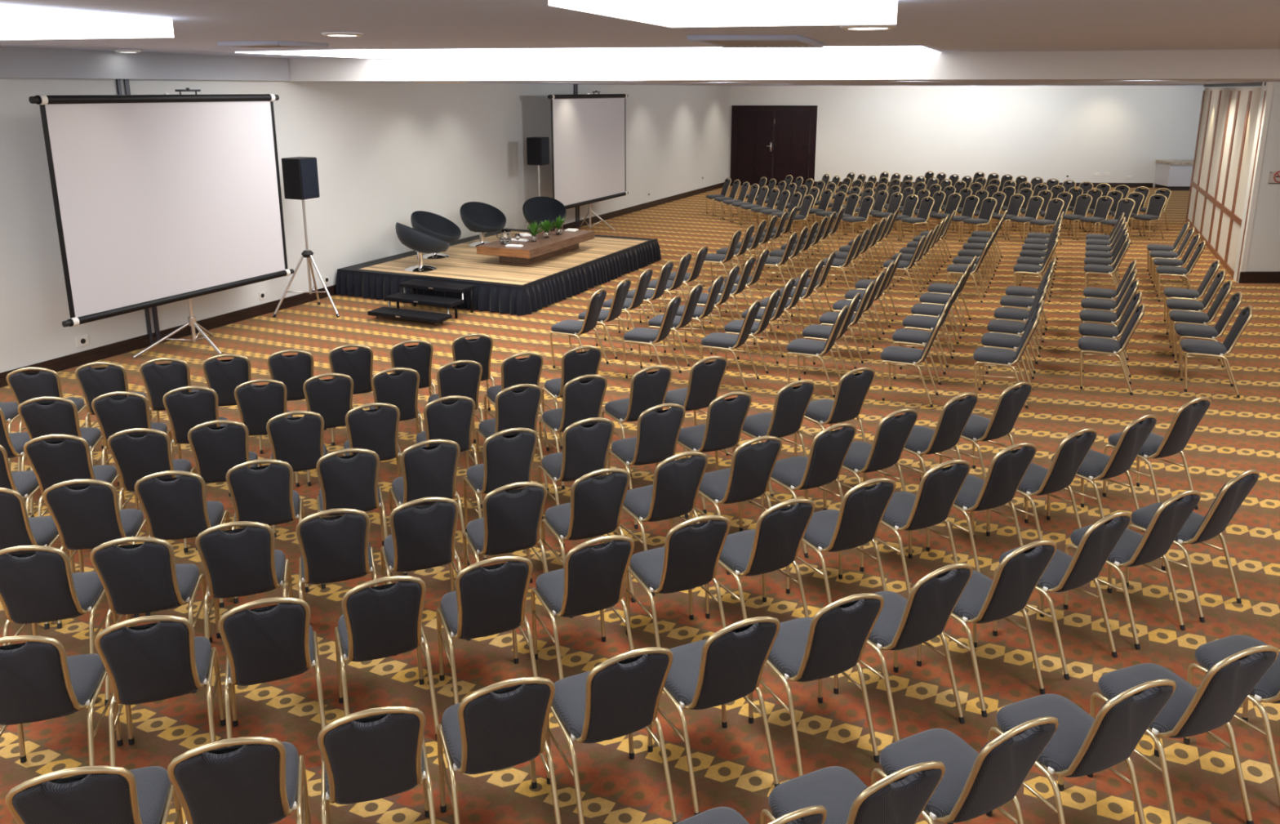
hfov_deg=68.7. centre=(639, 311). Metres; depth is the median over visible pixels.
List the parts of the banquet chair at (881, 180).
backrest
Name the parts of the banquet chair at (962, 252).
seat, leg, leg, backrest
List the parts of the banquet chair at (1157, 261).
leg, leg, seat, frame, backrest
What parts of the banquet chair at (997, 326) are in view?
seat, seat frame, leg, leg, frame, backrest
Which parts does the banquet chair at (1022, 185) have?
backrest, frame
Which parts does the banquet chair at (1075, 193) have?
seat, backrest, frame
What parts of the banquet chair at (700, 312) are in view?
leg, leg, seat, leg, frame, backrest, leg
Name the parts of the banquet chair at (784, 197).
seat, backrest, frame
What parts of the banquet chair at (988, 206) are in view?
leg, seat, backrest, frame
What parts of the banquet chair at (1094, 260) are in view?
seat, frame, backrest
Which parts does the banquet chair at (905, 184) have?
backrest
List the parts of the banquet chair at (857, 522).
leg, seat frame, leg, seat, leg, frame, backrest, leg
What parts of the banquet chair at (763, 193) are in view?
seat, backrest, frame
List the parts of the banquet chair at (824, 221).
seat, leg, frame, leg, backrest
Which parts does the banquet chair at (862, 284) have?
seat, leg, leg, backrest, frame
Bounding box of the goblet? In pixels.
[515,233,519,244]
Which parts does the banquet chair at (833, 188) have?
seat, backrest, frame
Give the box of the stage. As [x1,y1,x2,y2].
[335,228,661,315]
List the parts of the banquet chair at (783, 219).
seat, frame, backrest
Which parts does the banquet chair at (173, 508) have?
backrest, frame, seat frame, seat, leg, leg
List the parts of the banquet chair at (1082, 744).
leg, seat frame, seat, leg, leg, frame, backrest, leg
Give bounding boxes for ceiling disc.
[413,81,469,84]
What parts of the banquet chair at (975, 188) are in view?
frame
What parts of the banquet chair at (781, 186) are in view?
backrest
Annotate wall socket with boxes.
[75,334,89,346]
[258,290,265,299]
[324,275,328,284]
[1093,172,1100,175]
[1103,172,1110,175]
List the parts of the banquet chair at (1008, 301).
seat, seat frame, leg, leg, frame, backrest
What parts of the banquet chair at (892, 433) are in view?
leg, seat frame, leg, leg, seat, frame, backrest, leg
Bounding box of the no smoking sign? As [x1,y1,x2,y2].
[1267,170,1279,184]
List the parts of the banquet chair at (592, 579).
leg, seat frame, leg, seat, frame, backrest, leg, leg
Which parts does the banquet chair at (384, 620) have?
leg, leg, seat, seat frame, frame, backrest, leg, leg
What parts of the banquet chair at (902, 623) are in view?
leg, seat frame, seat, leg, leg, frame, backrest, leg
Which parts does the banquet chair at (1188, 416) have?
leg, seat frame, leg, seat, leg, frame, backrest, leg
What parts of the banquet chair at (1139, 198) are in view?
seat, backrest, frame, leg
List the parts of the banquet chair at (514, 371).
leg, seat frame, seat, frame, backrest, leg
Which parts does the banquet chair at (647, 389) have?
leg, seat frame, seat, leg, frame, backrest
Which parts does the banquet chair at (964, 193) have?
seat, backrest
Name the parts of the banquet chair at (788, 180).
backrest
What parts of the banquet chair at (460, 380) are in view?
seat, frame, backrest, leg, leg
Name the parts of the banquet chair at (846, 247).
seat, leg, frame, leg, backrest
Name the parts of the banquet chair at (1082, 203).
leg, seat, leg, backrest, frame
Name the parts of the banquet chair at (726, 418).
seat frame, leg, seat, leg, frame, backrest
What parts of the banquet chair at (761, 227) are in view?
seat, frame, backrest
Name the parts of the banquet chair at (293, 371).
backrest, frame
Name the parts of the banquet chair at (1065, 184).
backrest, frame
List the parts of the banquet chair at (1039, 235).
seat, backrest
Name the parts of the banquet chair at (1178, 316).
leg, leg, seat, seat frame, frame, backrest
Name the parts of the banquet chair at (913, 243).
seat, leg, leg, frame, backrest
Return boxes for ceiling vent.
[217,40,328,48]
[686,35,824,47]
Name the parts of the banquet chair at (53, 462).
leg, backrest, frame, seat frame, seat, leg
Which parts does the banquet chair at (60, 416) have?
leg, backrest, frame, seat, leg, seat frame, leg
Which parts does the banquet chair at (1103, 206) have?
leg, seat, backrest, frame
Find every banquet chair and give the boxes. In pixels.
[0,401,25,466]
[0,407,30,499]
[0,444,51,517]
[0,487,75,628]
[0,545,117,703]
[0,635,123,765]
[5,764,183,823]
[6,366,94,471]
[17,395,109,516]
[23,434,125,516]
[42,479,149,628]
[75,361,152,448]
[89,536,212,705]
[91,391,174,484]
[94,614,226,766]
[106,427,196,552]
[134,470,231,616]
[139,357,199,422]
[162,386,231,496]
[167,736,311,823]
[187,419,262,550]
[195,520,293,640]
[202,353,266,453]
[217,596,326,746]
[226,458,308,603]
[234,378,299,486]
[266,349,326,443]
[266,410,328,537]
[295,507,377,601]
[302,373,353,485]
[315,448,392,588]
[317,706,435,823]
[328,343,373,445]
[334,575,439,740]
[342,402,402,477]
[368,367,423,434]
[380,496,471,655]
[388,439,470,575]
[390,339,435,395]
[413,395,483,508]
[425,360,484,442]
[436,555,537,703]
[436,676,561,823]
[451,333,495,410]
[462,427,546,559]
[462,481,555,619]
[475,383,549,491]
[484,351,549,450]
[530,534,635,679]
[537,417,616,547]
[538,374,607,489]
[541,467,635,617]
[542,345,602,448]
[545,646,677,823]
[549,288,608,368]
[577,278,632,359]
[601,365,671,476]
[602,268,653,340]
[607,403,688,528]
[616,451,707,595]
[622,295,681,377]
[625,515,729,647]
[626,260,673,329]
[645,252,692,318]
[647,283,702,366]
[647,616,780,814]
[663,245,708,308]
[664,355,728,457]
[671,275,724,354]
[675,805,826,823]
[676,391,752,513]
[689,435,782,574]
[690,264,739,335]
[700,299,760,389]
[701,229,741,286]
[705,177,731,215]
[705,497,814,625]
[707,256,755,323]
[714,179,740,218]
[715,224,754,277]
[722,181,749,222]
[724,248,768,312]
[724,288,780,373]
[729,219,766,270]
[731,183,759,224]
[733,379,814,497]
[740,185,768,226]
[742,176,767,214]
[742,214,777,267]
[742,277,795,357]
[748,592,884,776]
[750,178,776,217]
[750,187,779,226]
[753,210,788,260]
[756,231,797,289]
[759,180,786,217]
[760,189,790,232]
[760,267,809,339]
[760,422,856,557]
[760,760,945,823]
[764,206,797,250]
[768,182,796,222]
[768,226,808,281]
[770,191,801,236]
[774,174,792,208]
[776,259,824,328]
[778,184,807,225]
[780,220,818,276]
[782,194,813,235]
[784,176,803,211]
[786,177,813,216]
[786,305,848,397]
[786,477,896,604]
[791,215,827,266]
[791,250,835,316]
[794,367,875,456]
[797,180,825,218]
[797,186,819,229]
[801,211,835,261]
[802,188,832,229]
[802,292,860,373]
[808,182,836,221]
[811,207,844,255]
[814,175,840,208]
[814,191,846,235]
[818,280,874,363]
[819,183,848,224]
[819,233,860,291]
[821,173,830,208]
[822,408,918,510]
[826,193,859,239]
[828,227,868,284]
[831,177,851,202]
[831,186,861,226]
[832,270,884,347]
[833,563,973,741]
[835,172,855,204]
[839,222,877,279]
[840,195,874,239]
[843,178,862,207]
[843,187,874,231]
[844,261,894,334]
[845,181,874,219]
[846,173,866,197]
[848,217,885,271]
[854,252,902,321]
[857,182,887,220]
[857,190,888,231]
[857,213,892,262]
[858,175,877,197]
[859,459,970,596]
[865,208,898,259]
[870,184,900,221]
[870,191,902,235]
[871,177,888,212]
[871,715,1058,823]
[873,171,888,192]
[873,178,900,198]
[874,173,901,194]
[880,311,945,407]
[882,235,925,297]
[884,180,913,214]
[884,186,915,229]
[884,194,918,239]
[884,392,977,481]
[891,229,932,288]
[892,296,951,384]
[897,188,929,232]
[898,174,913,194]
[899,224,938,281]
[900,195,934,240]
[902,284,959,367]
[906,218,944,274]
[911,273,964,352]
[912,170,934,188]
[912,182,926,197]
[912,191,946,231]
[912,213,949,266]
[913,175,925,188]
[916,540,1057,716]
[919,263,970,338]
[920,209,955,261]
[922,183,941,225]
[924,172,946,191]
[924,177,938,191]
[924,185,955,226]
[925,442,1036,572]
[927,255,976,326]
[928,192,961,238]
[939,178,951,194]
[939,381,1032,479]
[940,187,972,231]
[944,195,979,241]
[946,239,991,302]
[948,173,959,188]
[952,231,995,293]
[954,180,966,195]
[955,189,988,233]
[957,226,998,284]
[958,177,986,213]
[960,175,972,190]
[961,196,996,242]
[962,220,1001,275]
[967,183,999,226]
[967,214,1004,268]
[968,171,985,190]
[969,182,982,198]
[971,209,1007,261]
[972,191,1005,235]
[973,312,1039,408]
[981,299,1044,389]
[982,173,999,192]
[983,186,1015,226]
[986,288,1046,373]
[986,427,1097,540]
[986,678,1176,823]
[988,178,1000,186]
[990,193,1025,239]
[992,511,1131,679]
[993,277,1050,357]
[998,173,1013,195]
[1000,179,1016,213]
[1000,187,1033,231]
[1000,266,1053,342]
[1001,181,1031,213]
[1004,257,1056,329]
[1008,195,1044,242]
[1013,238,1058,302]
[1014,175,1027,194]
[1016,231,1059,293]
[1018,189,1053,232]
[1019,226,1061,284]
[1022,221,1062,276]
[1024,215,1062,269]
[1026,211,1063,262]
[1027,197,1064,244]
[1030,177,1043,196]
[1030,182,1048,224]
[1037,191,1072,235]
[1042,177,1059,217]
[1046,413,1157,531]
[1047,184,1065,226]
[1050,186,1083,229]
[1062,179,1075,213]
[1062,193,1092,239]
[1063,489,1201,648]
[1068,188,1102,231]
[1076,181,1093,222]
[1076,195,1113,239]
[1077,303,1145,395]
[1078,291,1142,377]
[1079,279,1138,359]
[1080,268,1137,345]
[1083,259,1136,319]
[1084,222,1126,278]
[1084,226,1128,284]
[1084,232,1128,287]
[1084,239,1130,289]
[1085,212,1124,239]
[1085,217,1125,271]
[1087,644,1279,823]
[1088,190,1123,234]
[1090,182,1111,224]
[1096,184,1129,226]
[1097,197,1135,244]
[1102,396,1211,509]
[1109,191,1144,235]
[1124,469,1259,622]
[1128,186,1150,229]
[1130,193,1166,239]
[1136,187,1171,231]
[1146,221,1189,277]
[1149,226,1194,285]
[1152,233,1199,292]
[1155,240,1205,302]
[1163,259,1219,328]
[1165,269,1226,342]
[1168,280,1232,360]
[1174,291,1242,373]
[1179,305,1253,397]
[1183,634,1279,804]
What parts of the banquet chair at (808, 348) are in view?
leg, leg, seat frame, seat, leg, frame, leg, backrest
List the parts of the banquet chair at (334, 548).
leg, leg, backrest, seat, seat frame, leg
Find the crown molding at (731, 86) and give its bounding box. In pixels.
[730,85,1174,88]
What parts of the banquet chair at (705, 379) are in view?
seat, leg, frame, backrest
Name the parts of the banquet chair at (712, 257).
leg, leg, seat frame, seat, leg, frame, backrest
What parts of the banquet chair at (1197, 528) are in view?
leg, seat frame, leg, seat, leg, frame, backrest, leg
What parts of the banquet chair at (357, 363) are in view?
leg, backrest, frame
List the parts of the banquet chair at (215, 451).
backrest, frame, seat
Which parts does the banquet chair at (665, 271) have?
leg, leg, seat, leg, frame, backrest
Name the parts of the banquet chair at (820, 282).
seat, leg, frame, backrest, leg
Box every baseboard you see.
[0,182,724,387]
[813,181,1152,187]
[1238,271,1279,283]
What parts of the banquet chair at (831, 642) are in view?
leg, seat frame, leg, seat, leg, frame, backrest, leg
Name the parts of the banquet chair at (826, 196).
seat, backrest, frame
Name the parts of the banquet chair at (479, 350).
frame, backrest, leg, leg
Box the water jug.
[496,228,511,244]
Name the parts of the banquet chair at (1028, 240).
seat, backrest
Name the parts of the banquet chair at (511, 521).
leg, leg, seat, seat frame, frame, backrest, leg, leg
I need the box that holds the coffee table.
[476,228,594,265]
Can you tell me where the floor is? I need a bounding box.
[0,185,1279,823]
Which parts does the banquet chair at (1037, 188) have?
backrest, frame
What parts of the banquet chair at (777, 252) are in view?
leg, seat, leg, frame, leg, backrest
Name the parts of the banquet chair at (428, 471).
leg, leg, seat, seat frame, frame, backrest, leg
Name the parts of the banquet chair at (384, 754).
leg, leg, backrest, seat, seat frame, leg, leg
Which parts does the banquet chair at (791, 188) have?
backrest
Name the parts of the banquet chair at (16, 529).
backrest, frame, seat, leg, seat frame, leg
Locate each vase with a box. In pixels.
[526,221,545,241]
[538,219,555,237]
[551,215,564,234]
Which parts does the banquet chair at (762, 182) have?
backrest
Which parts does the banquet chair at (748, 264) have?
seat, leg, frame, backrest, leg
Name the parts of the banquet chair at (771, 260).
leg, seat, leg, frame, leg, backrest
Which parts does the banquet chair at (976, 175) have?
backrest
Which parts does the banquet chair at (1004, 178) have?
backrest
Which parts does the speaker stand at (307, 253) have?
leg, leg, leg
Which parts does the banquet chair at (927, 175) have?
backrest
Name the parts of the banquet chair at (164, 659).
leg, leg, backrest, frame, seat frame, seat, leg, leg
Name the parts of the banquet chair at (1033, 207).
leg, seat, backrest, frame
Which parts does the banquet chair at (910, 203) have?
seat, leg, backrest, frame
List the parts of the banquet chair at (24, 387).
leg, backrest, frame, seat, seat frame, leg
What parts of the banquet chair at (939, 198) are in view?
seat, backrest, frame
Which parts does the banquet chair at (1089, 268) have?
leg, seat, seat frame, leg, frame, backrest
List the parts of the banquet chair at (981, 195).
seat, backrest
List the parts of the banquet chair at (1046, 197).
seat, backrest, frame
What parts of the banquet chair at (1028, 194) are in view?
seat, backrest, frame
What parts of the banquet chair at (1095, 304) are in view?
seat, seat frame, frame, backrest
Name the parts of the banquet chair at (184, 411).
leg, leg, backrest, frame, seat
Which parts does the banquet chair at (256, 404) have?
backrest, frame, seat, leg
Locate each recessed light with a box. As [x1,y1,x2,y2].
[0,4,173,39]
[115,50,141,53]
[235,45,940,57]
[321,32,362,36]
[548,0,897,27]
[840,24,896,30]
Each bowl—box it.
[529,235,537,241]
[542,231,550,237]
[555,228,563,234]
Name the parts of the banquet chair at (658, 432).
leg, seat frame, leg, seat, frame, backrest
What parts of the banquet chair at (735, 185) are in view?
seat, backrest, frame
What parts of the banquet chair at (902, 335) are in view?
leg, seat, seat frame, leg, frame, leg, backrest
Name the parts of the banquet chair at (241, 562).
leg, leg, backrest, frame, seat frame, seat, leg, leg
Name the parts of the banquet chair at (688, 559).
leg, seat frame, leg, seat, frame, leg, backrest, leg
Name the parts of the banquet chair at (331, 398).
leg, frame, backrest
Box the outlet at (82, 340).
[80,338,85,343]
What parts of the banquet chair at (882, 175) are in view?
backrest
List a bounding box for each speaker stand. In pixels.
[272,199,339,317]
[524,164,541,229]
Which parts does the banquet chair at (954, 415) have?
leg, seat frame, leg, leg, seat, frame, backrest, leg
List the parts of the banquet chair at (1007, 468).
leg, seat frame, leg, leg, seat, frame, backrest, leg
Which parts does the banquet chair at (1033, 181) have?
backrest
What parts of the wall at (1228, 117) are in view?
panel, panel, rail, panel, panel, panel, panel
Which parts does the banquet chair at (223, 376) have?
backrest, frame, leg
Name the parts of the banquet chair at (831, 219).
seat, leg, frame, leg, backrest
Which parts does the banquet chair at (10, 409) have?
seat, leg, seat frame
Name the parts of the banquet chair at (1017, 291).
seat, leg, leg, backrest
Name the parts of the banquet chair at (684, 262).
leg, leg, seat, leg, frame, backrest, leg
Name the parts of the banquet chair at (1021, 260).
seat, backrest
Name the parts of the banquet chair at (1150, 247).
leg, leg, seat, frame, backrest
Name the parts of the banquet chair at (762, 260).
seat, leg, frame, backrest, leg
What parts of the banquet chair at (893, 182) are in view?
backrest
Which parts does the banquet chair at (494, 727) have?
leg, leg, seat, seat frame, frame, backrest, leg, leg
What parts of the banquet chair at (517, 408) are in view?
leg, seat frame, seat, frame, backrest, leg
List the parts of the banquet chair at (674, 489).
seat frame, leg, seat, leg, frame, backrest, leg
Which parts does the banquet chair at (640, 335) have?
leg, leg, seat frame, seat, leg, frame, backrest, leg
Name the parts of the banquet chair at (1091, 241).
seat, backrest, frame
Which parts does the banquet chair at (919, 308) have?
seat, seat frame, leg, leg, backrest, frame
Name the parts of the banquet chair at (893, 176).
backrest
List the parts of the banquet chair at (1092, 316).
seat, seat frame, leg, frame, backrest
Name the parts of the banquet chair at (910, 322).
seat, seat frame, leg, leg, backrest, frame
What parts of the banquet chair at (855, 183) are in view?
backrest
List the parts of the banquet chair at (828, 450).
leg, seat frame, leg, seat, leg, frame, backrest, leg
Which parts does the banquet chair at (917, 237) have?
seat, leg, leg, frame, backrest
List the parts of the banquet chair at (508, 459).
leg, seat frame, leg, seat, frame, backrest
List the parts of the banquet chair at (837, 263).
seat, leg, frame, backrest, leg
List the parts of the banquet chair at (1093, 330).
leg, seat, seat frame, leg, leg, frame, backrest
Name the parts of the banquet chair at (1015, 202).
seat, backrest, frame, leg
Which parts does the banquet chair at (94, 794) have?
backrest, seat, seat frame, leg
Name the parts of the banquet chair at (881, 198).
seat, backrest, frame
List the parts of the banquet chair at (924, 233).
seat, leg, leg, frame, backrest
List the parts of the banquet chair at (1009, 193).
backrest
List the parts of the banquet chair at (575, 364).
leg, seat frame, seat, leg, frame, backrest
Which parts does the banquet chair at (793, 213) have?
seat, frame, backrest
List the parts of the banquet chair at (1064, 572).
leg, seat, seat frame, leg, leg, frame, backrest, leg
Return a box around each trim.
[0,46,289,80]
[115,79,160,345]
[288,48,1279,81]
[573,84,579,227]
[1240,81,1274,271]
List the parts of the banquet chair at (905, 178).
backrest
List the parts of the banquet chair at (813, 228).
seat, leg, frame, leg, backrest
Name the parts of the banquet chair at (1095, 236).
seat, frame, backrest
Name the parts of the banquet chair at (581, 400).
leg, seat frame, seat, leg, frame, backrest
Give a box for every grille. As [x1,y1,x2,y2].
[240,45,308,47]
[299,158,319,198]
[541,137,549,164]
[700,40,814,47]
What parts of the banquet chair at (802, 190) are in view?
backrest, frame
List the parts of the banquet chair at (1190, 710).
leg, seat frame, seat, leg, leg, frame, backrest, leg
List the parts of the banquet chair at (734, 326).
leg, seat, leg, frame, backrest, leg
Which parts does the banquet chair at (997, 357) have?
leg, leg, seat, seat frame, leg, leg, frame, backrest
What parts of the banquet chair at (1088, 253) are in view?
seat, leg, backrest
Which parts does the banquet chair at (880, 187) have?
backrest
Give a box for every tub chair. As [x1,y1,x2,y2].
[395,222,449,271]
[410,210,461,258]
[459,201,506,246]
[522,195,566,226]
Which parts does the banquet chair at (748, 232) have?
seat, leg, frame, backrest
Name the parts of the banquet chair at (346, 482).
leg, frame, backrest, seat, seat frame, leg, leg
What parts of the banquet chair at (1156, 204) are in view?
leg, leg, seat, leg, backrest, frame, leg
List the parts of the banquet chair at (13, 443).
backrest, frame, seat, leg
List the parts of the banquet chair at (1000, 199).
seat, backrest, frame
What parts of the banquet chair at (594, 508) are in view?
leg, seat frame, leg, seat, frame, backrest, leg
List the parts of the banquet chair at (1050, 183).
backrest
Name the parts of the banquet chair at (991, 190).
backrest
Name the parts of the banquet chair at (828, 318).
seat, leg, frame, backrest, leg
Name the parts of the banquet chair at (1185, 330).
leg, leg, seat, seat frame, leg, backrest, frame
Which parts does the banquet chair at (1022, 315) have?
seat, seat frame, leg, leg, frame, backrest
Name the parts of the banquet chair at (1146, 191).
backrest, frame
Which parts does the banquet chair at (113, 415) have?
leg, backrest, frame, seat, leg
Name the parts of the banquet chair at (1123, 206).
seat, backrest, frame, leg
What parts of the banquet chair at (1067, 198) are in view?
seat, backrest, frame, leg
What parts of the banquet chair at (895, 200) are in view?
seat, backrest, frame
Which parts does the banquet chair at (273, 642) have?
leg, leg, backrest, frame, seat, seat frame, leg, leg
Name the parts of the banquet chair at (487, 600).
leg, leg, seat, seat frame, frame, backrest, leg, leg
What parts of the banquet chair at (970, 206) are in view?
seat, leg, backrest, frame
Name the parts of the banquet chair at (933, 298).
seat, seat frame, leg, leg, backrest, frame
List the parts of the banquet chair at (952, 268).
leg, seat, leg, leg, frame, backrest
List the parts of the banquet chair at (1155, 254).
leg, leg, seat, frame, backrest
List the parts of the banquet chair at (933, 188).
backrest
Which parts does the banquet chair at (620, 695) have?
leg, seat frame, leg, seat, frame, backrest, leg, leg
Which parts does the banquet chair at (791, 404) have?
seat frame, leg, seat, frame, backrest, leg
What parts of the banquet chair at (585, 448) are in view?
leg, seat frame, leg, seat, frame, backrest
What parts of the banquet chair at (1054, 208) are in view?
seat, backrest, frame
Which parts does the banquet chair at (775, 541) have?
leg, seat frame, leg, seat, leg, frame, backrest, leg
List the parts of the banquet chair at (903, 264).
seat, leg, frame, leg, backrest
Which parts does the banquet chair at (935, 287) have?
seat, leg, leg, backrest, frame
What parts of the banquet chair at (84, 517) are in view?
leg, leg, backrest, frame, seat frame, seat, leg, leg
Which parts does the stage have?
edge trim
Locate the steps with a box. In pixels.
[367,279,475,325]
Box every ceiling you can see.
[0,0,1279,57]
[320,79,1279,85]
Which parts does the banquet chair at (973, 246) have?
seat, leg, leg, backrest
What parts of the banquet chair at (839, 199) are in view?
seat, backrest, frame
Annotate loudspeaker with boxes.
[281,156,319,199]
[526,136,549,164]
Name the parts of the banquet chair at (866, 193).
seat, backrest, frame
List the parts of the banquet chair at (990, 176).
backrest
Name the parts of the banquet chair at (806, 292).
seat, leg, frame, backrest, leg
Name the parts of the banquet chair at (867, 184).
backrest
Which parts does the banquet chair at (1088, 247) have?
seat, frame, backrest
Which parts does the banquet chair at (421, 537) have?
leg, leg, seat, seat frame, frame, backrest, leg, leg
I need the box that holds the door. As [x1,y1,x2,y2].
[729,105,817,186]
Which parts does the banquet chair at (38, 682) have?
leg, backrest, frame, seat, leg, seat frame, leg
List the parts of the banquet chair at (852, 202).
seat, backrest, frame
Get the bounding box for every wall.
[0,77,730,373]
[728,85,1262,187]
[1185,81,1266,280]
[1233,81,1279,282]
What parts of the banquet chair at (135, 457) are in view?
leg, leg, backrest, frame, seat, leg, leg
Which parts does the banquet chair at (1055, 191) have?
backrest, frame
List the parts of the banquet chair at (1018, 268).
leg, seat, seat frame, leg, leg, frame, backrest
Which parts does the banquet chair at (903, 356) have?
leg, leg, seat, seat frame, leg, frame, leg, backrest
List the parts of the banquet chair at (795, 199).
seat, backrest, frame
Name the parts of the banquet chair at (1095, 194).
seat, backrest, frame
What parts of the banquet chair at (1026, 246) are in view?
seat, backrest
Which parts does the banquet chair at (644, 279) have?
leg, seat, leg, leg, frame, backrest, leg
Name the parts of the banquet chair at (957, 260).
seat, leg, leg, backrest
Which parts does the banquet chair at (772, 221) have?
seat, frame, backrest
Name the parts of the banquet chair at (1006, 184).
frame, backrest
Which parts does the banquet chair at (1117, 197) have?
seat, backrest, frame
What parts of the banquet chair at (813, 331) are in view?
leg, seat frame, seat, leg, frame, backrest, leg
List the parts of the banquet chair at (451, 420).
seat, backrest, frame, leg, leg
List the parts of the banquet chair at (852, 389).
leg, seat frame, leg, seat, frame, backrest, leg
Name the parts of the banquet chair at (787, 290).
seat, leg, frame, backrest, leg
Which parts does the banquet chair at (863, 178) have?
backrest, frame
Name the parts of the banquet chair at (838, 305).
seat, leg, frame, leg, backrest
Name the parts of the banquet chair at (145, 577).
leg, leg, backrest, frame, seat, leg, seat frame, leg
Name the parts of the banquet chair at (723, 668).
leg, seat frame, leg, seat, leg, frame, backrest, leg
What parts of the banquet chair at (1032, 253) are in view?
seat, backrest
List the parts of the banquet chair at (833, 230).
seat, leg, frame, backrest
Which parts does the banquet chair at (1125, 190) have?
backrest, frame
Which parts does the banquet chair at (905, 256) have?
seat, leg, leg, frame, backrest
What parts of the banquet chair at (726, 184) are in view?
seat, backrest, frame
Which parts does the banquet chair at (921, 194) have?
seat, backrest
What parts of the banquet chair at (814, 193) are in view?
backrest, frame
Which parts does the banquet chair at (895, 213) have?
leg, leg, frame, backrest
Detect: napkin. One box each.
[505,244,523,247]
[511,238,528,241]
[519,232,531,236]
[564,228,578,231]
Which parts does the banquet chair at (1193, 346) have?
leg, leg, seat, seat frame, leg, leg, backrest, frame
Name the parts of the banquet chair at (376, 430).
seat, seat frame, backrest, frame, leg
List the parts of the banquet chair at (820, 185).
backrest, frame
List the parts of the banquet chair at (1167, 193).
seat, backrest, frame, leg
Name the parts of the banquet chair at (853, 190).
frame, backrest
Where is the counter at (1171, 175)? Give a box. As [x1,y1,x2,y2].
[1154,159,1193,190]
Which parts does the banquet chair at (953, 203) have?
seat, backrest, frame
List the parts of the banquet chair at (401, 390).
seat, frame, backrest, leg, leg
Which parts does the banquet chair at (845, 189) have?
seat, backrest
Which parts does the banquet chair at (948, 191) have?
backrest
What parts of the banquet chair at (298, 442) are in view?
leg, backrest, frame, seat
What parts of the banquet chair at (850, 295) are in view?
seat, leg, frame, leg, backrest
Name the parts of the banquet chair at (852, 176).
backrest, frame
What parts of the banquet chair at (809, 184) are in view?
backrest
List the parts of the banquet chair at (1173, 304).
leg, leg, seat, seat frame, backrest, frame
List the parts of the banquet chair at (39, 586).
leg, leg, backrest, frame, seat, leg, seat frame, leg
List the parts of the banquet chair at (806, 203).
seat, backrest, frame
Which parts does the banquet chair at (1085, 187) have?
backrest, frame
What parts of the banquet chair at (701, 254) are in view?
seat, leg, frame, backrest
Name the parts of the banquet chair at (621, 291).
leg, seat, leg, frame, backrest, leg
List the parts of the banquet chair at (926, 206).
seat, backrest, frame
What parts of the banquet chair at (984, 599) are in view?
leg, seat frame, leg, seat, leg, frame, backrest, leg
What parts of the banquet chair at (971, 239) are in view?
seat, leg, leg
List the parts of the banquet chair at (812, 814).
seat, frame, backrest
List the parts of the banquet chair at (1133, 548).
leg, seat frame, seat, leg, leg, frame, backrest, leg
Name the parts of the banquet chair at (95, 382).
leg, leg, backrest, frame, seat, leg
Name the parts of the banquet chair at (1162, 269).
leg, leg, seat, seat frame, leg, frame, backrest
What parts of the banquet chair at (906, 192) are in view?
seat, backrest, frame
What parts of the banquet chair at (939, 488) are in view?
leg, seat frame, leg, leg, seat, frame, backrest, leg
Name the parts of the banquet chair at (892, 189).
backrest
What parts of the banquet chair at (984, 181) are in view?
backrest, frame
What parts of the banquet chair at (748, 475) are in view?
leg, seat frame, leg, seat, leg, frame, backrest, leg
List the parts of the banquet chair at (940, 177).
backrest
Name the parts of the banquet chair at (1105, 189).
backrest, frame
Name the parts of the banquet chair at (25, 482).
backrest, frame, seat, leg, seat frame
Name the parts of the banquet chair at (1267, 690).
leg, seat frame, seat, leg, leg, frame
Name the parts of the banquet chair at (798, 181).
backrest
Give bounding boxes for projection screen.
[28,88,293,358]
[547,90,628,231]
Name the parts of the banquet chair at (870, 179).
backrest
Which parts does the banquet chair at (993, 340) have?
leg, seat, seat frame, leg, leg, frame, backrest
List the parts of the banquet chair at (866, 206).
leg, seat, leg, backrest, frame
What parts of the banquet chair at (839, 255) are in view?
seat, leg, leg, frame, backrest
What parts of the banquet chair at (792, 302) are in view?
seat, leg, frame, backrest, leg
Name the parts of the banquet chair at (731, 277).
seat, leg, frame, backrest, leg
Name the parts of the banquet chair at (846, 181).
backrest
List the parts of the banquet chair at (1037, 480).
leg, seat frame, leg, leg, seat, frame, backrest, leg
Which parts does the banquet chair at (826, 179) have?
backrest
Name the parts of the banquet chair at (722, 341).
leg, seat frame, seat, leg, frame, backrest, leg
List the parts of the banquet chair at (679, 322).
leg, leg, seat, leg, frame, backrest, leg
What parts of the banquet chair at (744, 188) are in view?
seat, backrest, frame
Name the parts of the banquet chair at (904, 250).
seat, leg, leg, frame, backrest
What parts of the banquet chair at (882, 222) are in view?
seat, leg, frame, leg, backrest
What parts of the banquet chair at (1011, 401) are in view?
leg, seat frame, leg, leg, seat, frame, backrest, leg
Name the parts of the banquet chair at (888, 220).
leg, frame, leg, backrest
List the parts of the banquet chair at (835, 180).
backrest, frame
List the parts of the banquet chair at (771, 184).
backrest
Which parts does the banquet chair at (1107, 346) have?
leg, seat, seat frame, leg, leg, frame, backrest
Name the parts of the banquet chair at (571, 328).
leg, seat frame, leg, seat, leg, frame, backrest, leg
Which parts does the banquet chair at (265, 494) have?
leg, backrest, frame, seat, seat frame, leg, leg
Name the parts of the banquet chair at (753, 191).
seat, backrest, frame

